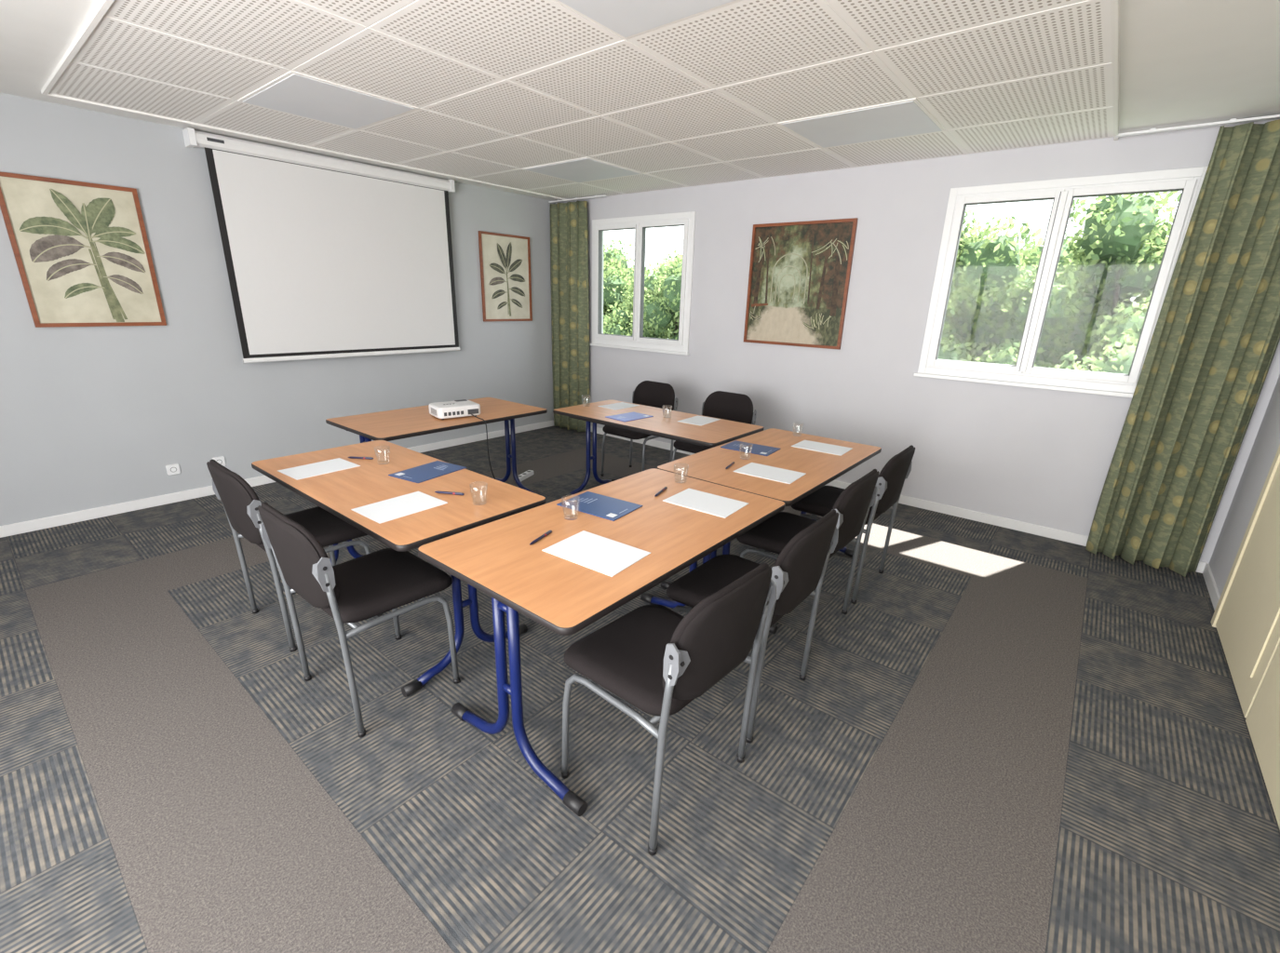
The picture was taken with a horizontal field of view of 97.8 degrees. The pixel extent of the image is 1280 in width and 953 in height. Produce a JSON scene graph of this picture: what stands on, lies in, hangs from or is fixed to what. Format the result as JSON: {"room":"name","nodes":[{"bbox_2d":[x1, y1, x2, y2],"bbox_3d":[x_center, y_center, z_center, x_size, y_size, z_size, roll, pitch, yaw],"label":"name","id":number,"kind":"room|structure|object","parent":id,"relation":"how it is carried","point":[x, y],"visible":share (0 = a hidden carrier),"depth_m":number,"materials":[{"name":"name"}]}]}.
{"room":"meeting room","nodes":[
{"label":"meeting room","id":0,"kind":"room"},
{"bbox_2d":[0,93,555,525],"bbox_3d":[-3.111,-1.225,4.464,0.120,2.620,6.720,15,22,37],"label":"wall","id":1,"kind":"structure","parent":0,"point":[91,417],"depth_m":4.07,"materials":[{"name":"grey paint"}]},
{"bbox_2d":[0,171,166,327],"bbox_3d":[-3.598,-1.435,3.634,0.022,0.885,0.655,15,22,37],"label":"framed botanical print","id":2,"kind":"object","parent":1,"relation":"attached to","point":[82,253],"visible":1,"depth_m":3.61,"materials":[{"name":"beige paper"}]},
{"bbox_2d":[165,463,180,475],"bbox_3d":[-3.532,-0.053,4.227,0.014,0.080,0.080,15,22,37],"label":"power outlet","id":3,"kind":"object","parent":1,"relation":"attached to","point":[171,469],"visible":1,"depth_m":4.22,"materials":[{"name":"white plastic"}]},
{"bbox_2d":[212,456,226,466],"bbox_3d":[-3.348,-0.116,4.442,0.014,0.080,0.080,15,22,37],"label":"power outlet","id":4,"kind":"object","parent":1,"relation":"attached to","point":[221,460],"visible":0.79,"depth_m":4.44,"materials":[{"name":"white plastic"}]},
{"bbox_2d":[0,419,553,538],"bbox_3d":[-3.132,0.014,4.768,0.014,0.075,6.600,15,22,37],"label":"baseboard","id":5,"kind":"structure","parent":1,"relation":"attached to","point":[43,523],"depth_m":4.17,"materials":[{"name":"white paint"}]},
{"bbox_2d":[182,127,459,363],"bbox_3d":[-2.492,-1.854,4.835,0.124,1.590,2.058,15,22,37],"label":"projection screen","id":6,"kind":"object","parent":1,"relation":"attached to","point":[326,257],"visible":1,"depth_m":4.67,"materials":[{"name":"white fabric"}]},
{"bbox_2d":[478,230,532,322],"bbox_3d":[-1.461,-2.173,6.131,0.022,0.900,0.665,15,22,37],"label":"framed botanical print","id":7,"kind":"object","parent":1,"relation":"attached to","point":[505,260],"visible":1,"depth_m":6.12,"materials":[{"name":"beige paper"}]},
{"bbox_2d":[0,425,1279,952],"bbox_3d":[-0.757,0.732,3.029,6.070,0.100,6.720,15,22,37],"label":"floor","id":8,"kind":"structure","parent":0,"point":[1008,740],"depth_m":1.97,"materials":[{"name":"carpet"}]},
{"bbox_2d":[206,459,382,652],"bbox_3d":[-1.657,0.302,2.724,0.513,0.855,0.556,15,22,37],"label":"chair","id":9,"kind":"object","parent":8,"relation":"on","point":[240,502],"visible":0.72,"depth_m":2.51,"materials":[{"name":"black fabric"}]},
{"bbox_2d":[257,502,459,738],"bbox_3d":[-1.103,0.472,2.246,0.513,0.855,0.556,15,22,37],"label":"chair","id":10,"kind":"object","parent":8,"relation":"on","point":[364,587],"visible":0.98,"depth_m":2.09,"materials":[{"name":"black fabric"}]},
{"bbox_2d":[251,440,546,697],"bbox_3d":[-1.204,0.363,2.763,1.490,0.739,0.690,15,22,37],"label":"conference table","id":11,"kind":"object","parent":8,"relation":"on","point":[485,500],"visible":0.66,"depth_m":2.46,"materials":[{"name":"orange wood"}]},
{"bbox_2d":[277,458,360,480],"bbox_3d":[-1.590,-0.041,2.771,0.210,0.002,0.300,14,22,34],"label":"paper sheet","id":12,"kind":"object","parent":11,"relation":"on","point":[310,470],"visible":1,"depth_m":2.76,"materials":[{"name":"white paper"}]},
{"bbox_2d":[348,456,373,459],"bbox_3d":[-1.477,-0.099,2.947,0.140,0.012,0.012,3,18,4],"label":"ballpoint pen","id":13,"kind":"object","parent":11,"relation":"on","point":[350,457],"visible":1,"depth_m":2.94,"materials":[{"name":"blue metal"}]},
{"bbox_2d":[350,491,447,524],"bbox_3d":[-0.992,0.123,2.315,0.220,0.002,0.300,15,22,35],"label":"paper sheet","id":14,"kind":"object","parent":11,"relation":"on","point":[397,507],"visible":1,"depth_m":2.30,"materials":[{"name":"white paper"}]},
{"bbox_2d":[388,460,466,483],"bbox_3d":[-1.050,-0.026,2.772,0.210,0.004,0.300,11,20,27],"label":"brochure","id":15,"kind":"object","parent":11,"relation":"on","point":[425,472],"visible":1,"depth_m":2.76,"materials":[{"name":"blue paper"}]},
{"bbox_2d":[434,490,464,495],"bbox_3d":[-0.845,0.072,2.470,0.140,0.012,0.012,4,18,8],"label":"ballpoint pen","id":16,"kind":"object","parent":11,"relation":"on","point":[437,491],"visible":1,"depth_m":2.46,"materials":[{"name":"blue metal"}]},
{"bbox_2d":[325,397,547,495],"bbox_3d":[-1.448,-0.107,4.208,0.765,0.739,1.355,15,22,37],"label":"conference table","id":17,"kind":"object","parent":8,"relation":"on","point":[388,425],"visible":0.62,"depth_m":3.94,"materials":[{"name":"orange wood"}]},
{"bbox_2d":[428,399,480,419],"bbox_3d":[-1.342,-0.487,4.034,0.311,0.095,0.250,-12,22,-37],"label":"projector","id":18,"kind":"object","parent":17,"relation":"on","point":[462,408],"visible":0.98,"depth_m":3.95,"materials":[{"name":"white plastic"}]},
{"bbox_2d":[470,413,495,479],"bbox_3d":[-1.381,-0.150,4.288,0.837,0.769,0.155,13,21,32],"label":"power cable","id":19,"kind":"object","parent":17,"relation":"hanging from","point":[470,413],"visible":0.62,"depth_m":3.96,"materials":[{"name":"black plastic"}]},
{"bbox_2d":[518,470,534,481],"bbox_3d":[-1.052,-0.007,5.086,0.055,0.036,0.260,8,19,18],"label":"power strip","id":20,"kind":"object","parent":8,"relation":"on","point":[529,473],"visible":0.81,"depth_m":5.07,"materials":[{"name":"white plastic"}]},
{"bbox_2d":[417,468,785,816],"bbox_3d":[-0.074,0.534,2.332,0.765,0.739,1.355,15,22,37],"label":"conference table","id":21,"kind":"object","parent":8,"relation":"on","point":[497,559],"visible":0.7,"depth_m":1.94,"materials":[{"name":"orange wood"}]},
{"bbox_2d":[529,529,552,544],"bbox_3d":[-0.363,0.223,2.043,0.012,0.012,0.140,9,19,23],"label":"ballpoint pen","id":22,"kind":"object","parent":21,"relation":"on","point":[550,531],"visible":1,"depth_m":2.04,"materials":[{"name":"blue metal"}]},
{"bbox_2d":[542,530,650,577],"bbox_3d":[-0.152,0.263,1.954,0.310,0.002,0.220,14,21,33],"label":"paper sheet","id":23,"kind":"object","parent":21,"relation":"on","point":[608,557],"visible":1,"depth_m":1.94,"materials":[{"name":"white paper"}]},
{"bbox_2d":[556,491,642,521],"bbox_3d":[-0.172,0.122,2.388,0.300,0.004,0.210,13,21,31],"label":"brochure","id":24,"kind":"object","parent":21,"relation":"on","point":[603,506],"visible":1,"depth_m":2.38,"materials":[{"name":"blue paper"}]},
{"bbox_2d":[654,486,666,496],"bbox_3d":[0.095,0.070,2.563,0.012,0.012,0.140,9,19,23],"label":"ballpoint pen","id":25,"kind":"object","parent":21,"relation":"on","point":[665,488],"visible":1,"depth_m":2.56,"materials":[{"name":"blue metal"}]},
{"bbox_2d":[662,488,748,518],"bbox_3d":[0.290,0.113,2.463,0.310,0.002,0.220,14,22,34],"label":"paper sheet","id":26,"kind":"object","parent":21,"relation":"on","point":[714,505],"visible":1,"depth_m":2.45,"materials":[{"name":"white paper"}]},
{"bbox_2d":[600,380,677,476],"bbox_3d":[-0.011,-0.410,5.098,0.513,0.855,0.556,15,22,37],"label":"chair","id":27,"kind":"object","parent":8,"relation":"on","point":[647,393],"visible":0.64,"depth_m":5.13,"materials":[{"name":"black fabric"}]},
{"bbox_2d":[552,400,764,498],"bbox_3d":[0.092,-0.087,4.286,1.490,0.739,0.690,15,22,37],"label":"conference table","id":28,"kind":"object","parent":8,"relation":"on","point":[664,424],"visible":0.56,"depth_m":4.06,"materials":[{"name":"orange wood"}]},
{"bbox_2d":[597,402,639,410],"bbox_3d":[-0.171,-0.579,4.581,0.200,0.002,0.290,17,23,39],"label":"paper sheet","id":29,"kind":"object","parent":28,"relation":"on","point":[622,405],"visible":1,"depth_m":4.57,"materials":[{"name":"white paper"}]},
{"bbox_2d":[606,412,653,421],"bbox_3d":[-0.079,-0.448,4.177,0.210,0.004,0.300,18,24,41],"label":"brochure","id":30,"kind":"object","parent":28,"relation":"on","point":[630,416],"visible":1,"depth_m":4.16,"materials":[{"name":"blue paper"}]},
{"bbox_2d":[677,415,720,425],"bbox_3d":[0.438,-0.414,4.122,0.200,0.002,0.290,14,22,34],"label":"paper sheet","id":31,"kind":"object","parent":28,"relation":"on","point":[697,420],"visible":1,"depth_m":4.11,"materials":[{"name":"white paper"}]},
{"bbox_2d":[561,563,776,855],"bbox_3d":[0.079,0.634,1.845,0.556,0.855,0.513,17,23,39],"label":"chair","id":32,"kind":"object","parent":8,"relation":"on","point":[657,659],"visible":1,"depth_m":1.65,"materials":[{"name":"black fabric"}]},
{"bbox_2d":[671,390,756,461],"bbox_3d":[0.599,-0.241,4.626,0.513,0.855,0.556,15,22,37],"label":"chair","id":33,"kind":"object","parent":8,"relation":"on","point":[734,407],"visible":0.46,"depth_m":4.67,"materials":[{"name":"black fabric"}]},
{"bbox_2d":[666,509,839,743],"bbox_3d":[0.440,0.505,2.282,0.556,0.855,0.513,15,22,37],"label":"chair","id":34,"kind":"object","parent":8,"relation":"on","point":[799,570],"visible":0.76,"depth_m":2.06,"materials":[{"name":"black fabric"}]},
{"bbox_2d":[656,428,881,634],"bbox_3d":[0.789,0.236,3.340,0.765,0.739,1.355,15,22,37],"label":"conference table","id":35,"kind":"object","parent":8,"relation":"on","point":[820,469],"visible":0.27,"depth_m":3.08,"materials":[{"name":"orange wood"}]},
{"bbox_2d":[720,440,780,456],"bbox_3d":[0.670,-0.173,3.388,0.300,0.004,0.210,13,21,32],"label":"brochure","id":36,"kind":"object","parent":35,"relation":"on","point":[755,449],"visible":1,"depth_m":3.38,"materials":[{"name":"blue paper"}]},
{"bbox_2d":[733,462,806,484],"bbox_3d":[0.677,-0.021,2.915,0.310,0.002,0.220,14,22,34],"label":"paper sheet","id":37,"kind":"object","parent":35,"relation":"on","point":[762,471],"visible":1,"depth_m":2.91,"materials":[{"name":"white paper"}]},
{"bbox_2d":[791,440,851,456],"bbox_3d":[1.126,-0.180,3.455,0.310,0.002,0.220,15,22,35],"label":"paper sheet","id":38,"kind":"object","parent":35,"relation":"on","point":[830,449],"visible":1,"depth_m":3.44,"materials":[{"name":"white paper"}]},
{"bbox_2d":[736,469,879,655],"bbox_3d":[0.822,0.344,2.818,0.556,0.855,0.513,15,22,37],"label":"chair","id":39,"kind":"object","parent":8,"relation":"on","point":[853,505],"visible":0.67,"depth_m":2.69,"materials":[{"name":"black fabric"}]},
{"bbox_2d":[791,444,915,604],"bbox_3d":[1.221,0.206,3.285,0.556,0.855,0.513,15,22,37],"label":"chair","id":40,"kind":"object","parent":8,"relation":"on","point":[891,479],"visible":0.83,"depth_m":3.06,"materials":[{"name":"black fabric"}]},
{"bbox_2d":[0,0,1279,201],"bbox_3d":[-0.713,-1.855,2.159,6.270,0.120,6.820,15,22,37],"label":"ceiling","id":41,"kind":"structure","parent":0,"point":[1183,62],"depth_m":2.46,"materials":[{"name":"paint"}]},
{"bbox_2d":[237,70,418,129],"bbox_3d":[-1.808,-2.161,3.245,0.778,0.009,0.680,15,22,37],"label":"ceiling light panel","id":42,"kind":"object","parent":41,"relation":"in","point":[293,92],"depth_m":3.19,"materials":[{"name":"white plastic"}]},
{"bbox_2d":[549,200,589,431],"bbox_3d":[-0.843,-1.811,6.558,0.577,2.555,0.139,15,22,37],"label":"curtain","id":43,"kind":"object","parent":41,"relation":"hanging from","point":[569,242],"visible":0.94,"depth_m":6.49,"materials":[{"name":"green fabric"}]},
{"bbox_2d":[548,194,607,202],"bbox_3d":[-0.687,-3.023,6.075,0.870,0.020,0.040,15,22,37],"label":"rail","id":44,"kind":"object","parent":41,"relation":"attached to","point":[603,195],"depth_m":6.06,"materials":[{"name":"white metal"}]},
{"bbox_2d":[40,0,1120,199],"bbox_3d":[-0.241,-2.128,3.300,4.780,0.030,4.170,15,22,37],"label":"trim","id":45,"kind":"structure","parent":41,"relation":"attached to","point":[103,6],"depth_m":2.80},
{"bbox_2d":[49,0,1113,199],"bbox_3d":[-0.234,-2.140,3.304,4.740,0.008,4.150,15,22,37],"label":"ceiling panels","id":46,"kind":"object","parent":41,"relation":"attached to","point":[500,88],"depth_m":2.72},
{"bbox_2d":[522,156,643,182],"bbox_3d":[-0.492,-2.615,4.784,0.778,0.009,0.680,15,22,37],"label":"ceiling light panel","id":47,"kind":"object","parent":41,"relation":"in","point":[582,169],"depth_m":4.73,"materials":[{"name":"white plastic"}]},
{"bbox_2d":[553,0,741,40],"bbox_3d":[0.023,-1.654,1.828,0.778,0.009,0.680,15,22,37],"label":"ceiling light panel","id":48,"kind":"object","parent":41,"relation":"in","point":[626,19],"depth_m":2.08,"materials":[{"name":"white plastic"}]},
{"bbox_2d":[777,97,945,148],"bbox_3d":[1.339,-2.108,3.367,0.778,0.009,0.680,15,22,37],"label":"ceiling light panel","id":49,"kind":"object","parent":41,"relation":"in","point":[905,117],"depth_m":3.31,"materials":[{"name":"white plastic"}]},
{"bbox_2d":[1085,119,1279,577],"bbox_3d":[3.335,-0.648,3.310,0.569,2.555,0.161,15,22,37],"label":"curtain","id":50,"kind":"object","parent":41,"relation":"hanging from","point":[1216,337],"visible":1,"depth_m":3.30,"materials":[{"name":"green fabric"}]},
{"bbox_2d":[1115,114,1279,137],"bbox_3d":[3.230,-1.938,3.044,0.990,0.020,0.040,15,22,37],"label":"rail","id":51,"kind":"object","parent":41,"relation":"attached to","point":[1275,116],"depth_m":3.11,"materials":[{"name":"white metal"}]},
{"bbox_2d":[555,118,1279,563],"bbox_3d":[1.373,-1.285,5.061,6.070,2.620,0.120,15,22,37],"label":"wall","id":52,"kind":"structure","parent":0,"point":[1037,456],"depth_m":4.43,"materials":[{"name":"grey paint"}]},
{"bbox_2d":[589,211,696,355],"bbox_3d":[-0.006,-2.037,5.945,1.400,1.345,0.110,15,22,37],"label":"window","id":53,"kind":"structure","parent":52,"relation":"in","point":[637,341],"depth_m":5.86,"materials":[{"name":"white plastic"}]},
{"bbox_2d":[743,217,858,350],"bbox_3d":[1.356,-1.663,4.861,0.920,1.020,0.026,15,22,37],"label":"painting","id":54,"kind":"object","parent":52,"relation":"attached to","point":[800,272],"visible":1,"depth_m":4.84,"materials":[{"name":"red wood"}]},
{"bbox_2d":[590,426,1206,573],"bbox_3d":[1.301,-0.057,5.395,6.056,0.075,0.014,15,22,37],"label":"baseboard","id":55,"kind":"structure","parent":52,"relation":"attached to","point":[1041,531],"depth_m":4.36,"materials":[{"name":"white paint"}]},
{"bbox_2d":[913,166,1207,397],"bbox_3d":[2.749,-1.288,3.809,1.410,1.335,0.110,15,22,37],"label":"window","id":56,"kind":"structure","parent":52,"relation":"in","point":[1189,181],"depth_m":3.75,"materials":[{"name":"white plastic"}]},
{"bbox_2d":[1208,374,1279,595],"bbox_3d":[1.671,0.100,0.764,0.120,2.620,6.720,15,22,37],"label":"wall","id":57,"kind":"structure","parent":0,"point":[1264,449],"depth_m":3.20,"materials":[{"name":"white paint"}]},
{"bbox_2d":[1202,563,1220,609],"bbox_3d":[3.381,0.677,3.293,0.014,0.075,0.786,15,22,37],"label":"baseboard","id":58,"kind":"structure","parent":57,"relation":"attached to","point":[1210,583],"depth_m":3.33,"materials":[{"name":"white paint"}]},
{"bbox_2d":[1211,444,1279,627],"bbox_3d":[2.223,0.087,1.610,0.045,2.160,2.920,15,22,37],"label":"trim","id":59,"kind":"structure","parent":57,"relation":"attached to","point":[1276,460],"depth_m":2.84,"materials":[{"name":"beige paint"}]},
{"bbox_2d":[1215,461,1279,718],"bbox_3d":[2.801,-0.102,2.328,0.088,2.085,0.920,15,22,37],"label":"door","id":60,"kind":"structure","parent":57,"relation":"in","point":[1247,625],"depth_m":2.51,"materials":[{"name":"beige paint"}]},
{"bbox_2d":[1245,642,1279,829],"bbox_3d":[2.205,0.103,1.631,0.088,2.085,0.920,15,22,37],"label":"door","id":61,"kind":"structure","parent":57,"relation":"in","point":[1262,720],"depth_m":2.07,"materials":[{"name":"beige paint"}]},
{"label":"outside","id":62,"kind":"structure","parent":0,"visible":0},
{"bbox_3d":[24.314,-3.672,38.936,120.000,0.180,79.500,15,22,37],"label":"lawn","id":63,"kind":"structure","parent":62,"visible":0},
{"bbox_2d":[603,262,633,317],"bbox_3d":[-2.723,-4.857,24.435,5.597,9.377,4.935,9,19,21],"label":"tree","id":64,"kind":"object","parent":63,"relation":"on","point":[610,311],"visible":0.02,"depth_m":22.49,"materials":[{"name":"green plant"}]},
{"bbox_2d":[603,243,633,321],"bbox_3d":[-1.492,-4.252,22.411,4.991,9.528,4.591,5,18,10],"label":"tree","id":65,"kind":"object","parent":63,"relation":"on","point":[613,282],"visible":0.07,"depth_m":20.21,"materials":[{"name":"green plant"}]},
{"bbox_2d":[603,314,662,337],"bbox_3d":[-1.255,-2.013,19.539,4.325,7.030,3.424,15,22,37],"label":"tree","id":66,"kind":"object","parent":63,"relation":"on","point":[612,328],"visible":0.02,"depth_m":18.43,"materials":[{"name":"green plant"}]},
{"bbox_2d":[603,239,662,307],"bbox_3d":[-1.422,-5.866,26.745,6.087,9.961,6.588,-11,21,-33],"label":"tree","id":67,"kind":"object","parent":63,"relation":"on","point":[620,256],"visible":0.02,"depth_m":23.58,"materials":[{"name":"green plant"}]},
{"bbox_2d":[603,253,682,338],"bbox_3d":[1.116,-3.008,19.692,5.207,8.962,4.169,18,24,41],"label":"tree","id":68,"kind":"object","parent":63,"relation":"on","point":[662,293],"visible":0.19,"depth_m":17.50,"materials":[{"name":"green plant"}]},
{"bbox_2d":[651,249,680,332],"bbox_3d":[2.268,-4.752,23.556,6.550,9.990,5.167,15,22,37],"label":"tree","id":69,"kind":"object","parent":63,"relation":"on","point":[675,251],"visible":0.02,"depth_m":22.08,"materials":[{"name":"green plant"}]},
{"bbox_2d":[658,322,678,339],"bbox_3d":[3.286,-2.444,17.874,4.663,9.118,4.572,-8,20,-28],"label":"tree","id":70,"kind":"object","parent":63,"relation":"on","point":[674,337],"visible":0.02,"depth_m":17.71,"materials":[{"name":"green plant"}]},
{"bbox_2d":[937,208,1090,364],"bbox_3d":[7.403,-1.482,14.226,5.157,9.740,5.068,14,22,34],"label":"tree","id":71,"kind":"object","parent":63,"relation":"on","point":[991,289],"visible":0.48,"depth_m":11.70,"materials":[{"name":"green plant"}]},
{"bbox_2d":[951,225,1083,306],"bbox_3d":[10.543,-2.225,16.825,6.098,9.744,6.042,15,22,37],"label":"tree","id":72,"kind":"object","parent":63,"relation":"on","point":[1061,262],"visible":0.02,"depth_m":13.94,"materials":[{"name":"green plant"}]},
{"bbox_2d":[970,338,1091,370],"bbox_3d":[8.119,0.472,12.603,4.161,7.050,3.114,15,22,37],"label":"tree","id":73,"kind":"object","parent":63,"relation":"on","point":[1007,356],"visible":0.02,"depth_m":11.45,"materials":[{"name":"green plant"}]},
{"bbox_2d":[980,190,1181,371],"bbox_3d":[10.350,-1.304,12.950,4.324,10.344,5.641,-7,20,-25],"label":"tree","id":74,"kind":"object","parent":63,"relation":"on","point":[1123,243],"visible":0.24,"depth_m":11.51,"materials":[{"name":"green plant"}]},
{"bbox_2d":[1049,320,1144,374],"bbox_3d":[9.702,0.730,10.454,4.972,7.958,3.496,4,18,7],"label":"tree","id":75,"kind":"object","parent":63,"relation":"on","point":[1121,362],"visible":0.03,"depth_m":9.49,"materials":[{"name":"green plant"}]}
]}

